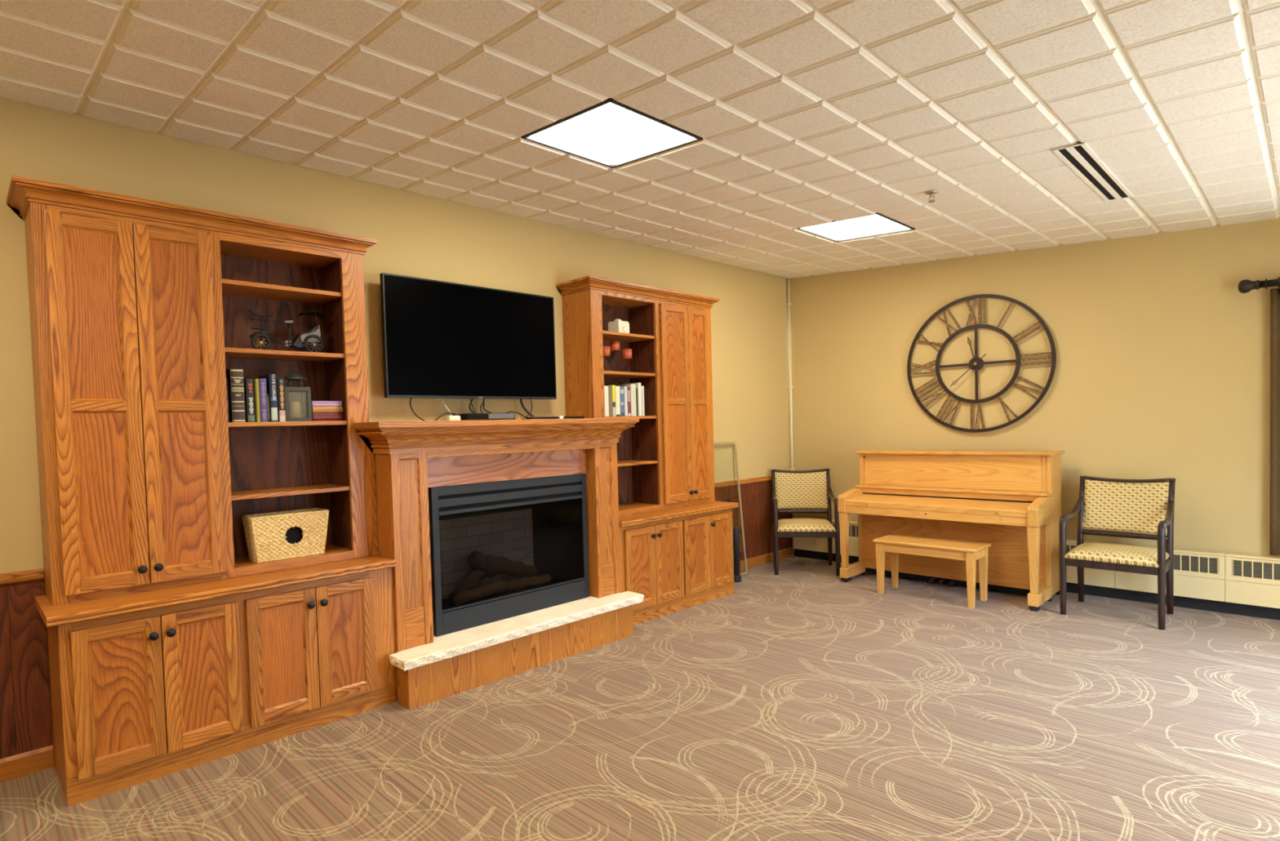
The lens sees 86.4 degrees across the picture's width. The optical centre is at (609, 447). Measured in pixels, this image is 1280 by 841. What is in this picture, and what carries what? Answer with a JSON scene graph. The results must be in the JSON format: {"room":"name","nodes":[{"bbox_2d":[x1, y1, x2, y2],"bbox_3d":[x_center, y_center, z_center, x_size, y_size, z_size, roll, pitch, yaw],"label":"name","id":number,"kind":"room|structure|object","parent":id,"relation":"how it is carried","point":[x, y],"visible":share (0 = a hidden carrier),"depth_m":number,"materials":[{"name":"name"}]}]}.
{"room":"care facility","nodes":[
{"label":"care facility","id":0,"kind":"room"},
{"bbox_2d":[0,97,791,764],"bbox_3d":[-1.417,-0.140,3.994,9.000,3.100,0.150,-3,3,-44],"label":"wall","id":1,"kind":"structure","parent":0,"point":[417,235],"depth_m":3.95,"materials":[{"name":"paint"}]},
{"bbox_2d":[0,568,44,584],"bbox_3d":[-2.994,0.571,2.354,1.598,0.043,0.026,-3,3,-44],"label":"trim","id":2,"kind":"structure","parent":1,"relation":"attached to","point":[35,574],"depth_m":2.85,"materials":[{"name":"brown wood"}]},
{"bbox_2d":[0,578,53,759],"bbox_3d":[-2.988,0.957,2.371,1.597,0.740,0.012,-3,3,-44],"label":"wainscot panel","id":3,"kind":"object","parent":1,"relation":"attached to","point":[27,633],"depth_m":2.86,"materials":[{"name":"brown wood"}]},
{"bbox_2d":[0,546,793,782],"bbox_3d":[-0.816,1.233,4.462,7.598,0.094,0.020,-3,3,-44],"label":"baseboard","id":4,"kind":"structure","parent":1,"relation":"attached to","point":[28,762],"depth_m":2.89,"materials":[{"name":"brown wood"}]},
{"bbox_2d":[379,272,556,399],"bbox_3d":[-0.870,-0.662,4.320,1.240,0.703,0.133,-3,3,-44],"label":"television","id":5,"kind":"object","parent":1,"relation":"attached to","point":[441,339],"visible":1,"depth_m":4.20,"materials":[{"name":"black plastic"}]},
{"bbox_2d":[714,475,771,488],"bbox_3d":[1.286,0.320,6.480,1.698,0.043,0.026,-3,3,-44],"label":"trim","id":6,"kind":"structure","parent":1,"relation":"attached to","point":[727,483],"depth_m":6.45,"materials":[{"name":"brown wood"}]},
{"bbox_2d":[714,480,792,560],"bbox_3d":[1.292,0.706,6.497,1.697,0.740,0.012,-3,3,-44],"label":"wainscot panel","id":7,"kind":"object","parent":1,"relation":"attached to","point":[756,497],"depth_m":6.60,"materials":[{"name":"brown wood"}]},
{"bbox_2d":[786,278,794,555],"bbox_3d":[1.873,-0.311,7.033,0.036,2.861,0.030,-3,3,-44],"label":"pipe","id":8,"kind":"object","parent":1,"relation":"attached to","point":[788,304],"visible":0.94,"depth_m":7.01,"materials":[{"name":"white metal"}]},
{"bbox_2d":[0,0,1279,278],"bbox_3d":[0.320,-1.355,2.121,9.005,0.408,4.950,-3,3,-44],"label":"ceiling","id":9,"kind":"structure","parent":0,"point":[805,113],"depth_m":2.74,"materials":[{"name":"tile"}]},
{"bbox_2d":[520,97,702,168],"bbox_3d":[0.008,-1.466,3.190,0.602,0.078,0.602,-3,3,-44],"label":"ceiling light","id":10,"kind":"object","parent":9,"relation":"attached to","point":[611,133],"visible":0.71,"depth_m":3.17,"materials":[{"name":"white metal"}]},
{"bbox_2d":[797,212,915,241],"bbox_3d":[1.761,-1.586,4.881,0.602,0.078,0.602,-3,3,-44],"label":"ceiling light","id":11,"kind":"object","parent":9,"relation":"attached to","point":[877,224],"visible":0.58,"depth_m":4.89,"materials":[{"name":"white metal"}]},
{"bbox_2d":[924,190,937,202],"bbox_3d":[1.865,-1.454,3.947,0.068,0.054,0.068,-3,3,-44],"label":"sprinkler head","id":12,"kind":"object","parent":9,"relation":"attached to","point":[931,193],"visible":1,"depth_m":3.94},
{"bbox_2d":[1052,142,1133,201],"bbox_3d":[2.577,-1.440,3.604,1.197,0.022,0.132,-3,3,-44],"label":"ceiling vent","id":13,"kind":"object","parent":9,"relation":"in","point":[1079,157],"visible":1,"depth_m":3.53,"materials":[{"name":"metal"}]},
{"bbox_2d":[0,555,1279,840],"bbox_3d":[0.395,1.367,2.206,9.000,0.100,4.950,-3,3,-44],"label":"floor","id":14,"kind":"structure","parent":0,"point":[803,702],"depth_m":2.98,"materials":[{"name":"carpet"}]},
{"bbox_2d":[47,567,395,806],"bbox_3d":[-1.750,0.993,3.210,1.338,0.706,0.517,-3,3,-44],"label":"base cabinet","id":15,"kind":"object","parent":14,"relation":"on","point":[137,697],"visible":0.94,"depth_m":2.94,"materials":[{"name":"brown wood"}]},
{"bbox_2d":[35,555,396,626],"bbox_3d":[-1.770,0.621,3.194,1.388,0.038,0.513,-3,3,-44],"label":"countertop","id":16,"kind":"structure","parent":15,"relation":"on","point":[51,615],"depth_m":2.92,"materials":[{"name":"brown wood"}]},
{"bbox_2d":[6,175,377,605],"bbox_3d":[-1.843,-0.230,3.228,1.443,1.663,0.358,-3,3,-44],"label":"tall cabinet","id":17,"kind":"object","parent":16,"relation":"on","point":[140,313],"visible":0.99,"depth_m":2.98,"materials":[{"name":"brown wood"}]},
{"bbox_2d":[226,378,230,422],"bbox_3d":[-1.853,-0.222,3.248,0.021,0.205,0.175,-3,3,-44],"label":"book","id":18,"kind":"object","parent":17,"relation":"on","point":[227,381],"visible":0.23,"depth_m":3.19,"materials":[{"name":"paper"}]},
{"bbox_2d":[225,368,245,422],"bbox_3d":[-1.815,-0.247,3.270,0.057,0.252,0.195,-3,3,-44],"label":"book","id":19,"kind":"object","parent":17,"relation":"on","point":[235,377],"visible":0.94,"depth_m":3.20,"materials":[{"name":"leather"}]},
{"bbox_2d":[244,378,255,422],"bbox_3d":[-1.769,-0.226,3.307,0.034,0.205,0.165,-3,3,-44],"label":"book","id":20,"kind":"object","parent":17,"relation":"on","point":[249,393],"visible":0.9,"depth_m":3.25,"materials":[{"name":"paper"}]},
{"bbox_2d":[248,383,252,392],"bbox_3d":[-1.714,-0.285,3.247,0.018,0.045,0.002,-3,3,-44],"label":"print","id":21,"kind":"object","parent":20,"relation":"on","point":[250,385],"depth_m":3.24},
{"bbox_2d":[248,397,253,413],"bbox_3d":[-1.712,-0.202,3.249,0.018,0.076,0.002,-3,3,-44],"label":"print","id":22,"kind":"object","parent":20,"relation":"on","point":[251,399],"depth_m":3.25},
{"bbox_2d":[253,378,260,422],"bbox_3d":[-1.742,-0.228,3.320,0.013,0.206,0.164,-3,3,-44],"label":"book","id":23,"kind":"object","parent":17,"relation":"on","point":[255,380],"visible":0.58,"depth_m":3.26,"materials":[{"name":"paper"}]},
{"bbox_2d":[258,378,267,422],"bbox_3d":[-1.724,-0.230,3.337,0.033,0.208,0.165,-3,3,-44],"label":"book","id":24,"kind":"object","parent":17,"relation":"on","point":[262,382],"visible":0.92,"depth_m":3.28,"materials":[{"name":"paper"}]},
{"bbox_2d":[261,382,266,404],"bbox_3d":[-1.668,-0.261,3.277,0.018,0.105,0.002,-3,3,-44],"label":"print","id":25,"kind":"object","parent":24,"relation":"on","point":[263,384],"depth_m":3.28},
{"bbox_2d":[258,374,278,422],"bbox_3d":[-1.690,-0.242,3.370,0.032,0.230,0.166,-3,3,-44],"label":"book","id":26,"kind":"object","parent":17,"relation":"on","point":[271,380],"visible":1,"depth_m":3.31,"materials":[{"name":"paper"}]},
{"bbox_2d":[266,394,270,422],"bbox_3d":[-1.709,-0.194,3.359,0.009,0.135,0.155,-3,3,-44],"label":"book","id":27,"kind":"object","parent":17,"relation":"on","point":[268,398],"visible":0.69,"depth_m":3.30,"materials":[{"name":"paper"}]},
{"bbox_2d":[276,377,285,421],"bbox_3d":[-1.663,-0.235,3.395,0.031,0.212,0.165,-3,3,-44],"label":"book","id":28,"kind":"object","parent":17,"relation":"on","point":[280,381],"visible":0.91,"depth_m":3.33,"materials":[{"name":"paper"}]},
{"bbox_2d":[280,384,284,408],"bbox_3d":[-1.607,-0.251,3.336,0.017,0.116,0.002,-3,3,-44],"label":"print","id":29,"kind":"object","parent":28,"relation":"on","point":[282,386],"depth_m":3.34},
{"bbox_2d":[241,507,328,563],"bbox_3d":[-1.621,0.436,3.418,0.370,0.225,0.162,-3,3,-44],"label":"wicker basket","id":30,"kind":"object","parent":17,"relation":"in","point":[289,534],"visible":1,"depth_m":3.36,"materials":[{"name":"beige wicker"}]},
{"bbox_2d":[248,309,328,352],"bbox_3d":[-1.621,-0.588,3.434,0.381,0.220,0.092,-3,3,-44],"label":"model","id":31,"kind":"object","parent":17,"relation":"on","point":[302,340],"visible":0.96,"depth_m":3.44},
{"bbox_2d":[248,317,268,329],"bbox_3d":[-1.720,-0.607,3.337,0.079,0.050,0.046,-3,3,-44],"label":"basket","id":32,"kind":"object","parent":31,"relation":"on","point":[262,320],"depth_m":3.33,"materials":[{"name":"metal"}]},
{"bbox_2d":[283,366,311,421],"bbox_3d":[-1.593,-0.273,3.442,0.122,0.280,0.122,-3,2,-38],"label":"lantern","id":33,"kind":"object","parent":17,"relation":"on","point":[295,407],"visible":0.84,"depth_m":3.42,"materials":[{"name":"metal"}]},
{"bbox_2d":[289,401,301,417],"bbox_3d":[-1.590,-0.191,3.445,0.052,0.082,0.052,-3,2,-38],"label":"candle","id":34,"kind":"object","parent":33,"relation":"on","point":[295,406],"depth_m":3.42,"materials":[{"name":"wax"}]},
{"bbox_2d":[306,411,342,421],"bbox_3d":[-1.500,-0.162,3.557,0.152,0.047,0.144,-3,3,-44],"label":"book","id":35,"kind":"object","parent":17,"relation":"on","point":[317,415],"visible":0.76,"depth_m":3.50,"materials":[{"name":"paper"}]},
{"bbox_2d":[306,406,342,412],"bbox_3d":[-1.500,-0.199,3.557,0.152,0.025,0.144,-3,3,-44],"label":"book","id":36,"kind":"object","parent":35,"relation":"on","point":[314,409],"visible":0.76,"depth_m":3.50,"materials":[{"name":"paper"}]},
{"bbox_2d":[305,400,342,407],"bbox_3d":[-1.503,-0.227,3.553,0.151,0.030,0.144,-3,3,-44],"label":"book","id":37,"kind":"object","parent":36,"relation":"on","point":[313,403],"visible":0.77,"depth_m":3.50,"materials":[{"name":"paper"}]},
{"bbox_2d":[353,417,639,709],"bbox_3d":[-0.647,0.557,4.203,1.849,1.452,0.617,-3,3,-44],"label":"fireplace mantel","id":38,"kind":"object","parent":14,"relation":"on","point":[412,457],"visible":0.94,"depth_m":3.80,"materials":[{"name":"brown wood"}]},
{"bbox_2d":[409,397,424,420],"bbox_3d":[-1.123,-0.234,4.032,0.121,0.172,0.043,-2,2,-8],"label":"cable","id":39,"kind":"object","parent":38,"relation":"on","point":[411,397],"visible":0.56,"depth_m":4.01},
{"bbox_2d":[440,398,452,415],"bbox_3d":[-0.993,-0.246,4.191,0.053,0.168,0.118,0,2,41],"label":"cable","id":40,"kind":"object","parent":38,"relation":"on","point":[442,402],"visible":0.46,"depth_m":4.16,"materials":[{"name":"white plastic"}]},
{"bbox_2d":[435,412,457,420],"bbox_3d":[-0.984,-0.186,4.092,0.010,0.055,0.168,0,2,42],"label":"cable","id":41,"kind":"object","parent":38,"relation":"on","point":[446,412],"visible":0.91,"depth_m":4.09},
{"bbox_2d":[444,415,460,420],"bbox_3d":[-0.939,-0.175,4.066,0.080,0.035,0.060,-3,3,-44],"label":"power adapter","id":42,"kind":"object","parent":38,"relation":"on","point":[446,417],"visible":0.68,"depth_m":4.04,"materials":[{"name":"white plastic"}]},
{"bbox_2d":[452,413,515,420],"bbox_3d":[-0.786,-0.191,4.261,0.353,0.046,0.172,-3,3,-44],"label":"box","id":43,"kind":"object","parent":38,"relation":"on","point":[467,416],"visible":0.76,"depth_m":4.17,"materials":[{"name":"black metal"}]},
{"bbox_2d":[469,398,475,413],"bbox_3d":[-0.866,-0.281,4.307,0.045,0.134,0.110,-2,2,3],"label":"cable","id":44,"kind":"object","parent":43,"relation":"on","point":[470,409],"visible":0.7,"depth_m":4.29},
{"bbox_2d":[353,417,639,428],"bbox_3d":[-0.674,-0.153,4.188,1.849,0.032,0.597,-3,3,-44],"label":"mantel shelf","id":45,"kind":"object","parent":38,"relation":"attached to","point":[628,421],"depth_m":3.86,"materials":[{"name":"brown wood"}]},
{"bbox_2d":[506,410,525,417],"bbox_3d":[-0.614,-0.214,4.497,0.022,0.061,0.227,0,2,39],"label":"cable","id":46,"kind":"object","parent":38,"relation":"on","point":[509,411],"visible":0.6,"depth_m":4.49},
{"bbox_2d":[389,591,644,671],"bbox_3d":[-0.612,1.046,4.200,1.755,0.050,0.638,-3,3,-44],"label":"hearth slab","id":47,"kind":"object","parent":38,"relation":"on","point":[468,640],"visible":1,"depth_m":3.90,"materials":[{"name":"stone"}]},
{"bbox_2d":[428,473,589,636],"bbox_3d":[-0.662,0.606,4.250,1.140,0.828,0.304,-3,3,-44],"label":"fireplace insert","id":48,"kind":"object","parent":47,"relation":"on","point":[500,550],"visible":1,"depth_m":4.24,"materials":[{"name":"black metal"}]},
{"bbox_2d":[520,399,533,417],"bbox_3d":[-0.532,-0.276,4.617,0.166,0.180,0.023,-2,2,-9],"label":"cable","id":49,"kind":"object","parent":38,"relation":"on","point":[521,400],"visible":0.44,"depth_m":4.60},
{"bbox_2d":[525,416,559,418],"bbox_3d":[-0.444,-0.196,4.495,0.250,0.022,0.044,-3,3,-44],"label":"remote control","id":50,"kind":"object","parent":38,"relation":"on","point":[531,417],"visible":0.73,"depth_m":4.47,"materials":[{"name":"black plastic"}]},
{"bbox_2d":[558,415,584,418],"bbox_3d":[-0.267,-0.208,4.665,0.228,0.024,0.032,-3,3,-44],"label":"remote control","id":51,"kind":"object","parent":38,"relation":"on","point":[560,416],"visible":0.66,"depth_m":4.63,"materials":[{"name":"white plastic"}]},
{"bbox_2d":[618,507,734,625],"bbox_3d":[0.393,0.867,5.276,1.322,0.706,0.517,-3,3,-44],"label":"base cabinet","id":52,"kind":"object","parent":14,"relation":"on","point":[677,564],"visible":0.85,"depth_m":5.07,"materials":[{"name":"brown wood"}]},
{"bbox_2d":[618,501,738,527],"bbox_3d":[0.388,0.494,5.274,1.344,0.038,0.513,-3,3,-44],"label":"countertop","id":53,"kind":"structure","parent":52,"relation":"on","point":[664,514],"depth_m":5.08,"materials":[{"name":"brown wood"}]},
{"bbox_2d":[555,275,719,516],"bbox_3d":[0.283,-0.362,5.277,1.455,1.678,0.358,-3,3,-44],"label":"tall cabinet","id":54,"kind":"object","parent":53,"relation":"on","point":[666,460],"visible":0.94,"depth_m":5.27,"materials":[{"name":"brown wood"}]},
{"bbox_2d":[604,386,608,416],"bbox_3d":[-0.090,-0.334,4.918,0.076,0.218,0.164,-3,3,-44],"label":"book","id":55,"kind":"object","parent":54,"relation":"on","point":[606,388],"visible":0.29,"depth_m":4.87,"materials":[{"name":"paper"}]},
{"bbox_2d":[604,385,615,416],"bbox_3d":[-0.025,-0.341,4.981,0.030,0.225,0.165,-3,3,-44],"label":"book","id":56,"kind":"object","parent":54,"relation":"on","point":[612,386],"visible":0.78,"depth_m":4.92,"materials":[{"name":"paper"}]},
{"bbox_2d":[608,386,612,416],"bbox_3d":[-0.049,-0.336,4.957,0.032,0.218,0.165,-3,3,-44],"label":"book","id":57,"kind":"object","parent":54,"relation":"on","point":[610,389],"visible":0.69,"depth_m":4.89,"materials":[{"name":"paper"}]},
{"bbox_2d":[603,340,631,371],"bbox_3d":[0.041,-0.674,5.037,0.302,0.235,0.100,-3,3,-44],"label":"candle holder","id":58,"kind":"object","parent":54,"relation":"on","point":[614,344],"visible":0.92,"depth_m":5.02,"materials":[{"name":"glass"}]},
{"bbox_2d":[603,346,610,356],"bbox_3d":[-0.035,-0.701,4.952,0.076,0.070,0.076,-3,3,-44],"label":"candle cup","id":59,"kind":"object","parent":58,"relation":"on","point":[606,348],"depth_m":4.92,"materials":[{"name":"glass"}]},
{"bbox_2d":[609,340,619,351],"bbox_3d":[0.036,-0.757,5.045,0.076,0.070,0.076,-3,3,-44],"label":"candle cup","id":60,"kind":"object","parent":58,"relation":"on","point":[615,344],"depth_m":5.01,"materials":[{"name":"glass"}]},
{"bbox_2d":[622,348,631,359],"bbox_3d":[0.128,-0.703,5.109,0.076,0.070,0.076,-3,3,-44],"label":"candle cup","id":61,"kind":"object","parent":58,"relation":"on","point":[626,353],"depth_m":5.08,"materials":[{"name":"glass"}]},
{"bbox_2d":[614,386,620,416],"bbox_3d":[0.004,-0.340,5.009,0.044,0.219,0.165,-3,3,-44],"label":"book","id":62,"kind":"object","parent":54,"relation":"on","point":[617,388],"visible":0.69,"depth_m":4.95,"materials":[{"name":"paper"}]},
{"bbox_2d":[608,319,629,333],"bbox_3d":[0.067,-0.903,5.107,0.113,0.123,0.124,0,2,42],"label":"box","id":63,"kind":"object","parent":54,"relation":"on","point":[617,325],"visible":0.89,"depth_m":5.07,"materials":[{"name":"white ceramic"}]},
{"bbox_2d":[619,387,624,416],"bbox_3d":[0.037,-0.335,5.040,0.039,0.206,0.165,-3,3,-44],"label":"book","id":64,"kind":"object","parent":54,"relation":"on","point":[621,389],"visible":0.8,"depth_m":4.98,"materials":[{"name":"paper"}]},
{"bbox_2d":[619,386,627,416],"bbox_3d":[0.065,-0.343,5.068,0.031,0.218,0.164,-3,3,-44],"label":"book","id":65,"kind":"object","parent":54,"relation":"on","point":[625,395],"visible":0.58,"depth_m":5.00,"materials":[{"name":"paper"}]},
{"bbox_2d":[615,383,636,416],"bbox_3d":[0.121,-0.356,5.122,0.056,0.238,0.164,-3,3,-44],"label":"book","id":66,"kind":"object","parent":54,"relation":"on","point":[633,386],"visible":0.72,"depth_m":5.06,"materials":[{"name":"paper"}]},
{"bbox_2d":[626,386,631,416],"bbox_3d":[0.088,-0.342,5.090,0.028,0.214,0.165,-3,3,-44],"label":"book","id":67,"kind":"object","parent":54,"relation":"on","point":[628,388],"visible":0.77,"depth_m":5.03,"materials":[{"name":"paper"}]},
{"bbox_2d":[622,382,641,415],"bbox_3d":[0.171,-0.364,5.170,0.033,0.249,0.164,-3,3,-44],"label":"book","id":68,"kind":"object","parent":54,"relation":"on","point":[637,384],"visible":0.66,"depth_m":5.11,"materials":[{"name":"paper"}]},
{"bbox_2d":[635,387,638,416],"bbox_3d":[0.151,-0.343,5.151,0.017,0.208,0.164,-3,3,-44],"label":"book","id":69,"kind":"object","parent":54,"relation":"on","point":[637,395],"visible":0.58,"depth_m":5.09,"materials":[{"name":"paper"}]},
{"bbox_2d":[640,386,644,415],"bbox_3d":[0.195,-0.354,5.194,0.029,0.226,0.164,-3,3,-44],"label":"book","id":70,"kind":"object","parent":54,"relation":"on","point":[642,387],"visible":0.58,"depth_m":5.13,"materials":[{"name":"paper"}]},
{"bbox_2d":[713,441,747,574],"bbox_3d":[1.021,0.566,6.144,0.568,1.220,0.105,-3,3,-44],"label":"panel","id":71,"kind":"object","parent":14,"relation":"on","point":[733,442],"visible":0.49,"depth_m":6.33,"materials":[{"name":"white"}]},
{"bbox_2d":[733,526,741,582],"bbox_3d":[1.108,0.936,6.004,0.092,0.482,0.092,-3,3,-44],"label":"tube","id":72,"kind":"object","parent":14,"relation":"on","point":[737,577],"visible":0.67,"depth_m":5.97,"materials":[{"name":"black metal"}]},
{"bbox_2d":[770,468,839,576],"bbox_3d":[1.822,0.679,6.411,0.580,0.930,0.595,-1,2,11],"label":"armchair","id":73,"kind":"object","parent":14,"relation":"on","point":[791,489],"visible":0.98,"depth_m":6.55,"materials":[{"name":"beige fabric"}]},
{"bbox_2d":[774,471,827,509],"bbox_3d":[1.859,0.409,6.626,0.484,0.357,0.134,-1,2,11],"label":"chair back","id":74,"kind":"object","parent":73,"relation":"on","point":[793,489],"depth_m":6.61,"materials":[{"name":"beige fabric"}]},
{"bbox_2d":[777,518,835,531],"bbox_3d":[1.810,0.708,6.346,0.512,0.076,0.456,-1,2,11],"label":"seat cushion","id":75,"kind":"object","parent":73,"relation":"on","point":[787,524],"depth_m":6.17,"materials":[{"name":"beige fabric"}]},
{"bbox_2d":[872,533,991,608],"bbox_3d":[2.494,0.942,5.297,0.347,0.436,0.764,-3,3,-44],"label":"piano bench","id":76,"kind":"object","parent":14,"relation":"on","point":[970,552],"visible":1,"depth_m":5.16,"materials":[{"name":"brown wood"}]},
{"bbox_2d":[837,449,1065,611],"bbox_3d":[2.727,0.588,5.555,0.698,1.114,1.534,-3,3,-44],"label":"upright piano","id":77,"kind":"object","parent":14,"relation":"on","point":[1010,500],"visible":0.98,"depth_m":5.42,"materials":[{"name":"brown wood"}]},
{"bbox_2d":[1058,475,1176,630],"bbox_3d":[3.525,0.684,4.720,0.595,0.930,0.580,-3,3,-44],"label":"armchair","id":78,"kind":"object","parent":14,"relation":"on","point":[1132,505],"visible":1,"depth_m":4.72,"materials":[{"name":"beige fabric"}]},
{"bbox_2d":[1064,542,1168,567],"bbox_3d":[3.478,0.714,4.674,0.456,0.076,0.512,-3,3,-44],"label":"seat cushion","id":79,"kind":"object","parent":78,"relation":"on","point":[1095,553],"depth_m":4.56,"materials":[{"name":"beige fabric"}]},
{"bbox_2d":[1082,479,1168,534],"bbox_3d":[3.682,0.414,4.870,0.134,0.357,0.484,-3,3,-44],"label":"chair back","id":80,"kind":"object","parent":78,"relation":"on","point":[1132,505],"depth_m":4.86,"materials":[{"name":"beige fabric"}]},
{"bbox_2d":[789,216,1279,557],"bbox_3d":[3.703,-0.324,5.270,0.150,3.100,5.420,-3,3,-44],"label":"wall","id":81,"kind":"structure","parent":0,"point":[1162,370],"depth_m":5.21,"materials":[{"name":"paint"}]},
{"bbox_2d":[792,516,815,551],"bbox_3d":[1.986,0.871,6.920,0.069,0.324,0.248,-3,3,-44],"label":"heater cover","id":82,"kind":"object","parent":81,"relation":"attached to","point":[800,543],"visible":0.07,"depth_m":6.90,"materials":[{"name":"beige metal"}]},
{"bbox_2d":[815,518,858,556],"bbox_3d":[2.285,0.873,6.610,0.069,0.324,0.608,-3,3,-44],"label":"heater cover","id":83,"kind":"object","parent":81,"relation":"attached to","point":[821,543],"visible":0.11,"depth_m":6.55,"materials":[{"name":"beige metal"}]},
{"bbox_2d":[832,524,857,537],"bbox_3d":[2.269,0.797,6.594,0.009,0.107,0.536,-3,3,-44],"label":"grille","id":84,"kind":"object","parent":83,"relation":"attached to","point":[853,528],"depth_m":6.53,"materials":[{"name":"white metal"}]},
{"bbox_2d":[906,293,1056,431],"bbox_3d":[3.086,-0.707,5.733,0.062,1.152,1.152,-3,3,-44],"label":"wall clock","id":85,"kind":"object","parent":81,"relation":"attached to","point":[975,363],"visible":1,"depth_m":5.72,"materials":[{"name":"metal"}]},
{"bbox_2d":[794,548,1279,620],"bbox_3d":[3.625,1.083,5.305,0.030,0.090,4.929,-3,3,-44],"label":"baseboard","id":86,"kind":"structure","parent":81,"relation":"attached to","point":[1260,611],"depth_m":4.94,"materials":[{"name":"black rubber"}]},
{"bbox_2d":[1066,539,1115,587],"bbox_3d":[3.555,0.878,5.293,0.069,0.324,0.608,-3,3,-44],"label":"heater cover","id":87,"kind":"object","parent":81,"relation":"attached to","point":[1092,576],"visible":0.09,"depth_m":5.16,"materials":[{"name":"beige metal"}]},
{"bbox_2d":[1066,544,1076,553],"bbox_3d":[3.539,0.803,5.277,0.009,0.107,0.536,-3,3,-44],"label":"grille","id":88,"kind":"object","parent":87,"relation":"attached to","point":[1068,547],"depth_m":5.25,"materials":[{"name":"beige metal"}]},
{"bbox_2d":[1115,543,1226,601],"bbox_3d":[3.979,0.880,4.854,0.069,0.324,0.608,-3,3,-44],"label":"heater cover","id":89,"kind":"object","parent":81,"relation":"attached to","point":[1197,574],"visible":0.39,"depth_m":4.74,"materials":[{"name":"beige metal"}]},
{"bbox_2d":[1173,554,1217,573],"bbox_3d":[3.963,0.805,4.838,0.009,0.107,0.536,-3,3,-44],"label":"grille","id":90,"kind":"object","parent":89,"relation":"attached to","point":[1183,563],"depth_m":4.73,"materials":[{"name":"beige metal"}]},
{"bbox_2d":[1225,552,1279,608],"bbox_3d":[4.402,0.882,4.415,0.069,0.324,0.608,-3,3,-44],"label":"heater cover","id":91,"kind":"object","parent":81,"relation":"attached to","point":[1250,580],"visible":1,"depth_m":4.52,"materials":[{"name":"beige metal"}]},
{"bbox_2d":[1233,560,1279,579],"bbox_3d":[4.386,0.807,4.399,0.009,0.107,0.536,-3,3,-44],"label":"grille","id":92,"kind":"object","parent":91,"relation":"attached to","point":[1242,569],"depth_m":4.51,"materials":[{"name":"beige metal"}]},
{"bbox_2d":[1237,278,1278,293],"bbox_3d":[4.695,-1.028,3.979,0.150,0.156,1.508,-3,3,-44],"label":"curtain rod","id":93,"kind":"object","parent":81,"relation":"attached to","point":[1245,286],"visible":1,"depth_m":4.43,"materials":[{"name":"brown metal"}]},
{"bbox_2d":[1265,276,1279,555],"bbox_3d":[4.407,-0.196,4.308,0.098,1.801,0.376,-3,3,-44],"label":"curtain","id":94,"kind":"object","parent":93,"relation":"hanging from","point":[1274,549],"visible":1,"depth_m":4.42,"materials":[{"name":"fabric"}]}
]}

